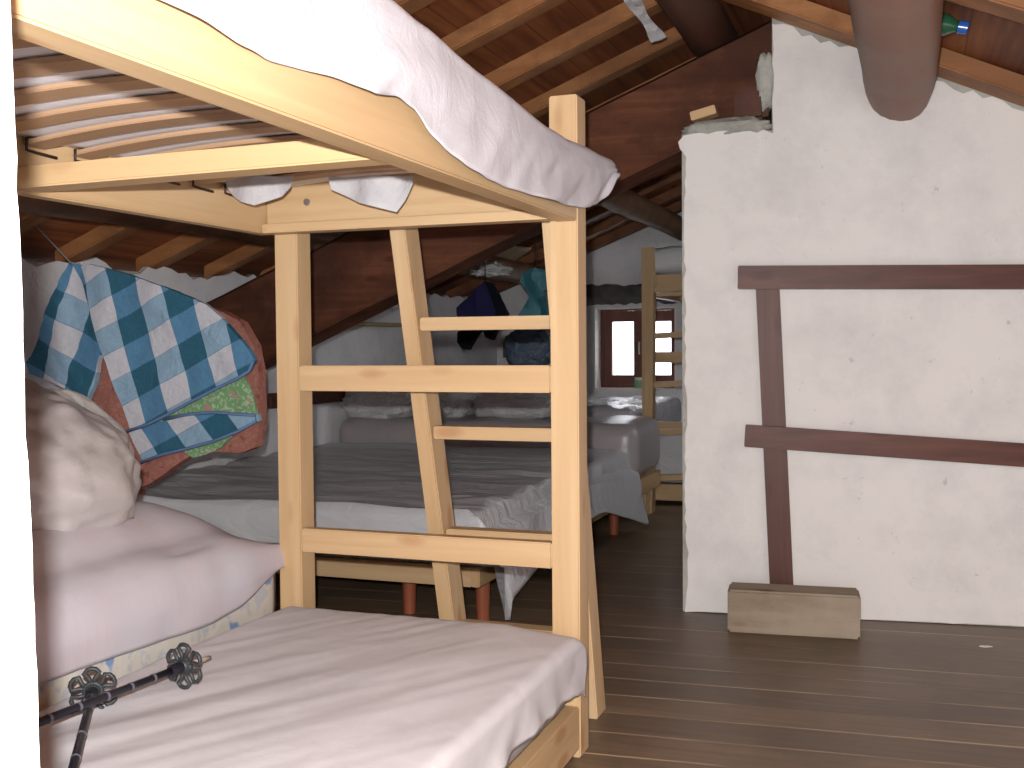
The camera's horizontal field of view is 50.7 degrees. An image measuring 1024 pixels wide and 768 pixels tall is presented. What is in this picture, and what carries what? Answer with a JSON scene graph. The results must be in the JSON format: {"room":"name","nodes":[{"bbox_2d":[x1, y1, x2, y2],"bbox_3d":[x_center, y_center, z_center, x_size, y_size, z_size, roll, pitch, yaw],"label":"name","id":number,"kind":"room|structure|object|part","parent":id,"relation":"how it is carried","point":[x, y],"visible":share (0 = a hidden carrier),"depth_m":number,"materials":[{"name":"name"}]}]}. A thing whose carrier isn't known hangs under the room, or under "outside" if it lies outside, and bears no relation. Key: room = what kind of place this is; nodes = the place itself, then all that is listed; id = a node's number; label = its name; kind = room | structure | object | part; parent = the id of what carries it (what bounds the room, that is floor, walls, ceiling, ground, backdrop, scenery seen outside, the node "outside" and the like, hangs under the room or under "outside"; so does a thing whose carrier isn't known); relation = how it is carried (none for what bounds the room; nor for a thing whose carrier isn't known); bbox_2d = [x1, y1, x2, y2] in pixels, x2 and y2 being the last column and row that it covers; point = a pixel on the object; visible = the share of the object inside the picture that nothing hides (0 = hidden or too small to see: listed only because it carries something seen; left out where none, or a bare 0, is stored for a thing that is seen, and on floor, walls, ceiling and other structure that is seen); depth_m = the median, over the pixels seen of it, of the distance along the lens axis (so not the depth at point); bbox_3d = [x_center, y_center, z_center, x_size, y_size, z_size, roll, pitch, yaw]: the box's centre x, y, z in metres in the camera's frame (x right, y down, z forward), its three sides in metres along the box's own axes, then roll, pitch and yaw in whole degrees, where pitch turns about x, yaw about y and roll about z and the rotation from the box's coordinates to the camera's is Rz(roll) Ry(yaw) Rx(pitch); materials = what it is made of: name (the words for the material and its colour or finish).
{"room":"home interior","nodes":[
{"label":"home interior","id":0,"kind":"room"},
{"bbox_2d":[0,0,39,767],"bbox_3d":[-0.853,-0.223,0.817,1.034,2.600,0.240,0,2,20],"label":"wall","id":1,"kind":"structure","parent":0,"point":[19,731],"depth_m":0.76,"materials":[{"name":"white paint"}]},
{"bbox_2d":[21,257,496,469],"bbox_3d":[-1.748,0.144,5.804,0.275,1.521,9.270,0,2,20],"label":"wall","id":2,"kind":"structure","parent":0,"point":[356,345],"depth_m":6.83,"materials":[{"name":"grey paint"}]},
{"bbox_2d":[268,391,344,408],"bbox_3d":[-0.769,0.032,8.014,0.025,0.090,3.700,0,2,20],"label":"board","id":3,"kind":"object","parent":2,"relation":"attached to","point":[318,397],"visible":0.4,"depth_m":6.80,"materials":[{"name":"brown wood"}]},
{"bbox_2d":[355,322,401,326],"bbox_3d":[-0.961,-0.406,7.348,0.120,0.027,0.850,0,2,20],"label":"wall shelf","id":4,"kind":"object","parent":2,"relation":"attached to","point":[369,324],"visible":0.44,"depth_m":7.38,"materials":[{"name":"brown wood"}]},
{"bbox_2d":[19,0,1023,297],"bbox_3d":[0.618,-0.913,3.842,6.700,1.547,12.100,0,2,20],"label":"ceiling","id":5,"kind":"structure","parent":0,"point":[597,51],"depth_m":4.64,"materials":[{"name":"brown wood"}]},
{"bbox_2d":[36,226,181,292],"bbox_3d":[-1.606,-0.489,4.221,1.081,0.572,0.119,0,2,22],"label":"cord","id":6,"kind":"object","parent":5,"relation":"hanging from","point":[36,226],"visible":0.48,"depth_m":4.25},
{"bbox_2d":[26,262,261,463],"bbox_3d":[-1.437,-0.087,4.139,1.126,0.784,0.124,0,2,20],"label":"quilt","id":7,"kind":"object","parent":6,"relation":"hanging from","point":[177,368],"visible":0.99,"depth_m":4.10,"materials":[{"name":"blue fabric"}]},
{"bbox_3d":[-1.320,-0.146,4.075,0.832,0.645,0.060,0,2,20],"label":"panel","id":8,"kind":"part","parent":7,"relation":"part of","materials":[{"name":"blue fabric"}]},
{"bbox_2d":[92,307,266,494],"bbox_3d":[-1.361,0.035,4.196,0.909,0.798,0.088,0,2,20],"label":"blanket","id":9,"kind":"object","parent":6,"relation":"hanging from","point":[105,396],"visible":0.2,"depth_m":4.08,"materials":[{"name":"fabric"}]},
{"bbox_2d":[17,195,545,283],"bbox_3d":[-1.421,-0.711,4.413,0.195,0.197,10.950,0,2,20],"label":"ceiling beam","id":10,"kind":"structure","parent":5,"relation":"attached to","point":[26,205],"depth_m":4.36,"materials":[{"name":"brown wood"}]},
{"bbox_2d":[468,261,513,277],"bbox_3d":[-0.180,-0.791,7.397,0.399,0.127,0.255,0,2,20],"label":"plastic bundle","id":11,"kind":"object","parent":10,"relation":"attached to","point":[492,268],"visible":0.71,"depth_m":7.31,"materials":[{"name":"white plastic"}]},
{"bbox_2d":[466,262,518,281],"bbox_3d":[-0.096,-0.866,8.239,0.290,0.130,1.618,0,2,20],"label":"plank","id":12,"kind":"object","parent":10,"relation":"attached to","point":[476,277],"visible":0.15,"depth_m":8.25,"materials":[{"name":"brown wood"}]},
{"bbox_2d":[496,246,530,260],"bbox_3d":[-0.045,-0.958,7.846,0.193,0.098,0.762,0,2,22],"label":"plank","id":13,"kind":"object","parent":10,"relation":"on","point":[515,252],"visible":0.4,"depth_m":7.94,"materials":[{"name":"brown wood"}]},
{"bbox_2d":[598,189,681,240],"bbox_3d":[-0.430,-1.103,4.034,0.201,0.207,10.951,0,2,20],"label":"log","id":14,"kind":"object","parent":5,"relation":"attached to","point":[629,204],"visible":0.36,"depth_m":7.53,"materials":[{"name":"brown wood"}]},
{"bbox_2d":[624,0,665,42],"bbox_3d":[0.529,-1.478,4.332,0.185,0.223,0.029,0,2,20],"label":"strip","id":15,"kind":"object","parent":5,"relation":"attached to","point":[637,7],"visible":1,"depth_m":4.33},
{"bbox_2d":[656,0,738,56],"bbox_3d":[0.502,-1.441,3.651,0.208,0.216,10.901,0,2,20],"label":"ridge beam","id":16,"kind":"structure","parent":5,"relation":"attached to","point":[704,25],"depth_m":4.17,"materials":[{"name":"brown wood"}]},
{"bbox_2d":[848,0,942,120],"bbox_3d":[0.462,-1.023,1.347,0.269,0.271,6.121,0,2,20],"label":"log","id":17,"kind":"object","parent":5,"relation":"attached to","point":[898,42],"visible":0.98,"depth_m":3.21,"materials":[{"name":"brown wood"}]},
{"bbox_2d":[941,13,969,35],"bbox_3d":[1.344,-1.163,3.458,0.226,0.108,0.068,0,2,20],"label":"bottle","id":18,"kind":"object","parent":17,"relation":"on","point":[950,24],"visible":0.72,"depth_m":3.42,"materials":[{"name":"green plastic"}]},
{"bbox_3d":[-0.160,-0.879,6.315,0.005,0.576,0.004,0,2,20],"label":"cord","id":19,"kind":"object","parent":5,"relation":"hanging from","visible":0},
{"bbox_2d":[456,281,509,349],"bbox_3d":[-0.175,-0.401,6.354,0.340,0.400,0.168,0,2,20],"label":"jacket","id":20,"kind":"object","parent":19,"relation":"hanging from","point":[485,300],"visible":0.75,"depth_m":6.34,"materials":[{"name":"blue fabric"}]},
{"bbox_2d":[497,212,681,420],"bbox_3d":[2.480,-0.551,9.057,6.200,2.608,0.400,0,2,20],"label":"wall","id":21,"kind":"structure","parent":0,"point":[619,262],"depth_m":9.41,"materials":[{"name":"grey paint"}]},
{"bbox_2d":[586,284,677,306],"bbox_3d":[1.066,-0.782,9.352,0.980,0.210,0.179,0,2,20],"label":"trim","id":22,"kind":"structure","parent":21,"relation":"attached to","point":[610,294],"depth_m":9.36,"materials":[{"name":"wood"}]},
{"bbox_2d":[594,306,675,391],"bbox_3d":[1.130,-0.312,9.556,0.728,0.738,0.412,0,2,20],"label":"window","id":23,"kind":"structure","parent":21,"relation":"in","point":[617,330],"depth_m":9.57,"materials":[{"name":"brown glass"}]},
{"bbox_3d":[0.992,-0.323,9.600,0.346,0.658,0.045,0,2,20],"label":"sash","id":24,"kind":"part","parent":23,"relation":"part of","materials":[{"name":"brown wood"}]},
{"bbox_3d":[0.990,-0.316,9.600,0.200,0.471,0.004,0,2,20],"label":"pane","id":25,"kind":"part","parent":23,"relation":"part of","materials":[{"name":"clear glass"}]},
{"bbox_2d":[634,377,641,387],"bbox_3d":[1.104,-0.011,9.424,0.072,0.093,0.072,0,2,20],"label":"jar","id":26,"kind":"object","parent":23,"relation":"on","point":[638,380],"visible":0.86,"depth_m":9.39,"materials":[{"name":"green glass"}]},
{"bbox_3d":[1.313,-0.315,9.482,0.179,0.471,0.004,0,2,20],"label":"pane","id":27,"kind":"part","parent":23,"relation":"part of","materials":[{"name":"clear glass"}]},
{"bbox_3d":[1.280,-0.322,9.494,0.259,0.654,0.045,0,2,20],"label":"sash","id":28,"kind":"part","parent":23,"relation":"part of","materials":[{"name":"wood"}]},
{"bbox_2d":[276,500,1023,767],"bbox_3d":[0.582,0.990,3.770,6.300,0.060,11.800,0,2,20],"label":"floor","id":29,"kind":"structure","parent":0,"point":[682,689],"depth_m":3.53,"materials":[{"name":"brown wood"}]},
{"bbox_2d":[10,0,588,767],"bbox_3d":[-0.608,0.153,2.106,0.963,1.752,2.080,0,2,20],"label":"bunk bed","id":30,"kind":"object","parent":29,"relation":"on","point":[342,127],"visible":0.65,"depth_m":2.73,"materials":[{"name":"brown wood"}]},
{"bbox_3d":[-1.052,-0.470,2.225,0.041,0.145,1.962,0,2,20],"label":"rail","id":31,"kind":"part","parent":30,"relation":"part of","materials":[{"name":"brown wood"}]},
{"bbox_2d":[12,46,412,186],"bbox_3d":[-0.619,-0.570,2.087,0.859,0.117,1.810,0,2,20],"label":"mattress","id":32,"kind":"object","parent":30,"relation":"on","point":[31,52],"visible":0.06,"depth_m":2.14,"materials":[{"name":"white fabric"}]},
{"bbox_2d":[226,175,412,211],"bbox_3d":[-0.505,-0.493,2.793,0.515,0.108,0.073,0,2,6],"label":"sheet","id":33,"kind":"object","parent":32,"relation":"attached to","point":[384,192],"visible":0.93,"depth_m":2.79,"materials":[{"name":"white fabric"}]},
{"bbox_2d":[161,0,620,207],"bbox_3d":[-0.216,-0.544,2.164,0.359,0.276,2.151,0,2,20],"label":"sheet","id":34,"kind":"object","parent":32,"relation":"on","point":[375,46],"visible":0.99,"depth_m":1.85,"materials":[{"name":"white fabric"}]},
{"bbox_3d":[-0.188,-0.464,1.926,0.057,0.148,1.915,0,2,20],"label":"rail","id":35,"kind":"part","parent":30,"relation":"part of","materials":[{"name":"brown wood"}]},
{"bbox_3d":[-0.638,0.220,3.187,0.075,1.540,0.078,0,2,20],"label":"post","id":36,"kind":"part","parent":30,"relation":"part of","materials":[{"name":"brown wood"}]},
{"bbox_3d":[-0.295,-0.515,2.970,0.861,0.120,0.034,0,2,20],"label":"rail","id":37,"kind":"part","parent":30,"relation":"part of","materials":[{"name":"brown wood"}]},
{"bbox_3d":[-0.251,-0.015,3.015,0.766,0.073,0.040,0,2,20],"label":"cross rail","id":38,"kind":"part","parent":30,"relation":"part of","materials":[{"name":"brown wood"}]},
{"bbox_3d":[-0.247,0.456,3.032,0.766,0.069,0.040,0,2,20],"label":"cross rail","id":39,"kind":"part","parent":30,"relation":"part of","materials":[{"name":"brown wood"}]},
{"bbox_2d":[506,702,564,767],"bbox_3d":[-0.570,0.790,2.120,0.875,0.194,1.825,0,2,20],"label":"mattress","id":40,"kind":"object","parent":30,"relation":"on","point":[520,748],"visible":0.03,"depth_m":2.49,"materials":[{"name":"grey fabric"}]},
{"bbox_2d":[38,606,587,767],"bbox_3d":[-0.552,0.760,2.112,0.926,0.197,1.886,0,2,20],"label":"sheet","id":41,"kind":"object","parent":40,"relation":"on","point":[291,686],"visible":0.94,"depth_m":2.28,"materials":[{"name":"white fabric"}]},
{"bbox_2d":[68,666,117,767],"bbox_3d":[-0.778,0.636,1.888,0.096,0.102,0.725,-1,2,-14],"label":"trekking pole","id":42,"kind":"object","parent":41,"relation":"on","point":[92,688],"visible":0.82,"depth_m":2.19,"materials":[{"name":"black plastic"}]},
{"bbox_2d":[68,666,117,708],"bbox_3d":[-0.854,0.626,2.202,0.096,0.102,0.026,-1,2,-17],"label":"basket","id":43,"kind":"object","parent":42,"relation":"on","point":[93,687],"depth_m":2.19,"materials":[{"name":"grey plastic"}]},
{"bbox_2d":[38,642,210,727],"bbox_3d":[-0.787,0.613,2.086,0.095,0.102,0.713,0,2,20],"label":"trekking pole","id":44,"kind":"object","parent":41,"relation":"on","point":[183,665],"visible":1,"depth_m":2.25,"materials":[{"name":"black plastic"}]},
{"bbox_2d":[166,642,201,689],"bbox_3d":[-0.703,0.604,2.316,0.095,0.102,0.027,0,2,20],"label":"basket","id":45,"kind":"object","parent":44,"relation":"on","point":[185,664],"depth_m":2.31,"materials":[{"name":"grey plastic"}]},
{"bbox_3d":[-0.170,0.948,1.976,0.040,0.115,1.917,0,2,20],"label":"rail","id":46,"kind":"part","parent":30,"relation":"part of","materials":[{"name":"brown wood"}]},
{"bbox_3d":[0.153,0.118,2.891,0.077,1.752,0.080,0,2,20],"label":"post","id":47,"kind":"part","parent":30,"relation":"part of","materials":[{"name":"brown wood"}]},
{"bbox_2d":[276,555,495,620],"bbox_3d":[-0.852,0.802,4.999,1.968,0.250,1.130,0,2,20],"label":"bed","id":48,"kind":"object","parent":29,"relation":"on","point":[410,573],"visible":0.2,"depth_m":4.29,"materials":[{"name":"brown wood"}]},
{"bbox_3d":[-1.056,0.736,4.488,1.928,0.078,0.035,0,2,20],"label":"rail","id":49,"kind":"part","parent":48,"relation":"part of","materials":[{"name":"brown wood"}]},
{"bbox_3d":[-0.424,0.819,4.453,0.062,0.248,0.062,0,2,20],"label":"leg","id":50,"kind":"part","parent":48,"relation":"part of","materials":[{"name":"orange wood"}]},
{"bbox_3d":[-0.117,0.821,4.330,0.062,0.248,0.062,0,2,20],"label":"leg","id":51,"kind":"part","parent":48,"relation":"part of","materials":[{"name":"orange wood"}]},
{"bbox_3d":[0.054,0.721,4.662,0.035,0.076,1.130,0,2,20],"label":"rail","id":52,"kind":"part","parent":48,"relation":"part of","materials":[{"name":"brown wood"}]},
{"bbox_2d":[390,174,605,718],"bbox_3d":[-0.045,0.186,3.179,0.573,1.600,0.311,0,2,20],"label":"ladder","id":53,"kind":"object","parent":29,"relation":"on","point":[417,326],"visible":0.32,"depth_m":3.17,"materials":[{"name":"brown wood"}]},
{"bbox_2d":[591,512,618,534],"bbox_3d":[-0.445,0.758,6.106,1.968,0.250,1.150,0,2,20],"label":"bed","id":54,"kind":"object","parent":29,"relation":"on","point":[613,519],"visible":0.04,"depth_m":6.23,"materials":[{"name":"brown wood"}]},
{"bbox_3d":[0.461,0.677,5.769,0.035,0.076,1.150,0,2,20],"label":"rail","id":55,"kind":"part","parent":54,"relation":"part of","materials":[{"name":"brown wood"}]},
{"bbox_3d":[0.590,0.746,6.252,0.062,0.248,0.062,0,2,20],"label":"leg","id":56,"kind":"part","parent":54,"relation":"part of","materials":[{"name":"orange wood"}]},
{"bbox_2d":[640,469,659,514],"bbox_3d":[-0.094,0.703,7.000,2.000,0.290,0.655,0,2,20],"label":"bed","id":57,"kind":"object","parent":29,"relation":"on","point":[650,479],"visible":0.17,"depth_m":6.74,"materials":[{"name":"brown wood"}]},
{"bbox_2d":[340,414,658,474],"bbox_3d":[-0.093,0.382,6.968,2.000,0.351,0.691,0,2,20],"label":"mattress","id":58,"kind":"object","parent":57,"relation":"on","point":[637,437],"visible":0.37,"depth_m":6.65,"materials":[{"name":"grey fabric"}]},
{"bbox_2d":[338,391,412,418],"bbox_3d":[-0.853,0.116,7.165,0.565,0.256,0.471,0,2,20],"label":"pillow","id":59,"kind":"object","parent":58,"relation":"on","point":[366,404],"visible":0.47,"depth_m":6.96,"materials":[{"name":"white fabric"}]},
{"bbox_2d":[438,392,481,416],"bbox_3d":[-0.440,0.095,7.196,0.439,0.301,0.476,0,2,20],"label":"pillow","id":60,"kind":"object","parent":58,"relation":"on","point":[452,404],"visible":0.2,"depth_m":7.01,"materials":[{"name":"white fabric"}]},
{"bbox_2d":[472,392,550,418],"bbox_3d":[0.039,0.132,6.940,0.601,0.212,0.463,0,2,20],"label":"pillow","id":61,"kind":"object","parent":58,"relation":"on","point":[488,404],"visible":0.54,"depth_m":6.75,"materials":[{"name":"white fabric"}]},
{"bbox_3d":[0.812,0.755,6.768,0.060,0.190,0.060,0,2,20],"label":"leg","id":62,"kind":"part","parent":57,"relation":"part of","materials":[{"name":"brown wood"}]},
{"bbox_3d":[0.849,0.747,6.957,0.060,0.190,0.060,0,2,20],"label":"leg","id":63,"kind":"part","parent":57,"relation":"part of","materials":[{"name":"brown wood"}]},
{"bbox_3d":[0.826,0.613,6.659,0.040,0.100,0.655,0,2,20],"label":"rail","id":64,"kind":"part","parent":57,"relation":"part of","materials":[{"name":"brown wood"}]},
{"bbox_2d":[641,247,682,503],"bbox_3d":[1.691,-0.083,8.129,0.963,1.752,2.080,0,2,20],"label":"bunk bed","id":65,"kind":"object","parent":29,"relation":"on","point":[664,491],"visible":0.05,"depth_m":7.31,"materials":[{"name":"brown wood"}]},
{"bbox_3d":[0.930,-0.049,7.344,0.077,1.752,0.080,0,2,20],"label":"post","id":66,"kind":"part","parent":65,"relation":"part of","materials":[{"name":"brown wood"}]},
{"bbox_2d":[641,246,681,274],"bbox_3d":[1.630,-0.881,8.075,0.942,0.222,1.878,0,2,20],"label":"mattress","id":67,"kind":"object","parent":65,"relation":"on","point":[668,260],"visible":0.06,"depth_m":7.31,"materials":[{"name":"white fabric"}]},
{"bbox_3d":[1.261,-0.705,8.264,0.057,0.148,1.915,0,2,20],"label":"rail","id":68,"kind":"part","parent":65,"relation":"part of","materials":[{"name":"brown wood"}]},
{"bbox_3d":[1.368,-0.682,7.219,0.861,0.120,0.034,0,2,20],"label":"rail","id":69,"kind":"part","parent":65,"relation":"part of","materials":[{"name":"brown wood"}]},
{"bbox_3d":[1.332,-0.180,7.210,0.766,0.073,0.040,0,2,20],"label":"cross rail","id":70,"kind":"part","parent":65,"relation":"part of","materials":[{"name":"brown wood"}]},
{"bbox_3d":[1.335,0.292,7.227,0.766,0.069,0.040,0,2,20],"label":"cross rail","id":71,"kind":"part","parent":65,"relation":"part of","materials":[{"name":"brown wood"}]},
{"bbox_2d":[656,421,682,482],"bbox_3d":[1.643,0.468,8.141,0.850,0.368,1.830,0,2,20],"label":"mattress","id":72,"kind":"object","parent":65,"relation":"on","point":[670,461],"visible":0.05,"depth_m":7.37,"materials":[{"name":"white fabric"}]},
{"bbox_3d":[1.353,0.742,7.284,0.834,0.110,0.038,0,2,20],"label":"rail","id":73,"kind":"part","parent":65,"relation":"part of","materials":[{"name":"brown wood"}]},
{"bbox_2d":[645,270,682,512],"bbox_3d":[1.119,0.036,7.065,0.519,1.629,0.311,0,2,20],"label":"ladder","id":74,"kind":"object","parent":29,"relation":"on","point":[651,335],"visible":0.29,"depth_m":7.12,"materials":[{"name":"brown wood"}]},
{"bbox_2d":[728,582,859,638],"bbox_3d":[1.071,0.861,4.117,0.482,0.162,0.150,0,2,15],"label":"wooden block","id":75,"kind":"object","parent":29,"relation":"on","point":[779,609],"visible":1,"depth_m":4.05,"materials":[{"name":"brown wood"}]},
{"bbox_2d":[737,264,1023,584],"bbox_3d":[2.156,0.225,4.031,2.572,1.388,0.063,0,2,13],"label":"wooden frame","id":76,"kind":"object","parent":75,"relation":"on","point":[773,435],"visible":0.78,"depth_m":4.21,"materials":[{"name":"brown wood"}]},
{"bbox_3d":[1.048,0.261,4.302,0.152,1.314,0.032,0,2,13],"label":"post","id":77,"kind":"part","parent":76,"relation":"part of","materials":[{"name":"brown wood"}]},
{"bbox_3d":[2.146,-0.397,3.993,2.571,0.142,0.030,0,2,13],"label":"rail","id":78,"kind":"part","parent":76,"relation":"part of","materials":[{"name":"brown wood"}]},
{"bbox_3d":[2.165,0.282,4.014,2.547,0.242,0.030,0,2,13],"label":"rail","id":79,"kind":"part","parent":76,"relation":"part of","materials":[{"name":"brown wood"}]},
{"bbox_3d":[-1.497,0.928,2.490,0.920,0.190,1.870,0,2,20],"label":"bed","id":80,"kind":"object","parent":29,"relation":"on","visible":0},
{"bbox_2d":[38,573,275,711],"bbox_3d":[-1.476,0.670,2.483,1.002,0.324,1.910,0,2,20],"label":"mattress","id":81,"kind":"object","parent":80,"relation":"on","point":[263,603],"visible":0.07,"depth_m":2.67,"materials":[{"name":"beige fabric"}]},
{"bbox_2d":[32,501,284,684],"bbox_3d":[-1.476,0.493,2.471,1.049,0.315,1.901,0,2,20],"label":"bedding","id":82,"kind":"object","parent":81,"relation":"on","point":[101,594],"visible":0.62,"depth_m":2.64,"materials":[{"name":"white fabric"}]},
{"bbox_2d":[25,378,141,530],"bbox_3d":[-1.270,0.213,2.867,0.599,0.480,0.625,0,2,20],"label":"pillow","id":83,"kind":"object","parent":82,"relation":"on","point":[84,470],"visible":0.7,"depth_m":2.71,"materials":[{"name":"fabric"}]},
{"bbox_3d":[0.332,0.637,8.592,1.700,0.300,1.700,0,2,20],"label":"bed","id":84,"kind":"object","parent":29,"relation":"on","visible":0},
{"bbox_2d":[587,395,680,421],"bbox_3d":[0.344,0.296,8.575,1.690,0.380,1.740,0,2,20],"label":"mattress","id":85,"kind":"object","parent":84,"relation":"on","point":[668,408],"visible":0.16,"depth_m":8.30,"materials":[{"name":"white fabric"}]},
{"bbox_2d":[678,18,1023,626],"bbox_3d":[2.211,-0.294,4.127,3.108,2.453,0.177,0,2,13],"label":"wall partition","id":86,"kind":"structure","parent":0,"point":[834,180],"depth_m":4.24,"materials":[{"name":"white paint"}]},
{"bbox_2d":[207,20,771,369],"bbox_3d":[-0.302,-0.686,4.997,2.978,1.615,0.225,0,2,20],"label":"roof beam","id":87,"kind":"structure","parent":86,"relation":"attached to","point":[353,278],"depth_m":4.83,"materials":[{"name":"brown wood"}]},
{"bbox_2d":[681,116,771,134],"bbox_3d":[0.881,-1.032,4.409,0.386,0.098,0.191,0,2,20],"label":"mortar","id":88,"kind":"object","parent":86,"relation":"attached to","point":[736,124],"visible":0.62,"depth_m":4.32,"materials":[{"name":"grey concrete"}]},
{"bbox_2d":[690,105,718,122],"bbox_3d":[0.786,-1.101,4.412,0.108,0.057,0.080,0,2,20],"label":"wedge","id":89,"kind":"object","parent":88,"relation":"on","point":[710,112],"visible":0.92,"depth_m":4.38,"materials":[{"name":"brown wood"}]},
{"bbox_2d":[735,86,771,122],"bbox_3d":[0.997,-1.129,4.441,0.135,0.150,0.220,0,2,20],"label":"corbel","id":90,"kind":"object","parent":86,"relation":"attached to","point":[748,102],"visible":0.56,"depth_m":4.34,"materials":[{"name":"brown wood"}]},
{"bbox_2d":[755,51,771,111],"bbox_3d":[1.026,-1.215,4.354,0.088,0.241,0.105,0,2,20],"label":"mortar","id":91,"kind":"object","parent":86,"relation":"attached to","point":[763,76],"visible":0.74,"depth_m":4.31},
{"bbox_3d":[0.125,-0.964,5.994,0.005,0.683,0.004,0,2,20],"label":"cord","id":92,"kind":"object","parent":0,"visible":0},
{"bbox_2d":[504,268,550,364],"bbox_3d":[0.098,-0.353,6.070,0.287,0.587,0.230,0,2,20],"label":"hanging bag","id":93,"kind":"object","parent":92,"relation":"hanging from","point":[530,346],"visible":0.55,"depth_m":5.99,"materials":[{"name":"teal fabric"}]},
{"bbox_3d":[-0.446,0.538,6.097,1.920,0.189,1.150,0,2,20],"label":"mattress","id":94,"kind":"object","parent":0,"visible":0},
{"bbox_2d":[136,443,648,619],"bbox_3d":[-0.589,0.636,5.549,2.072,0.448,2.427,0,2,20],"label":"plastic sheet","id":95,"kind":"object","parent":94,"relation":"on","point":[362,486],"visible":0.7,"depth_m":4.80,"materials":[{"name":"white plastic"}]}
]}

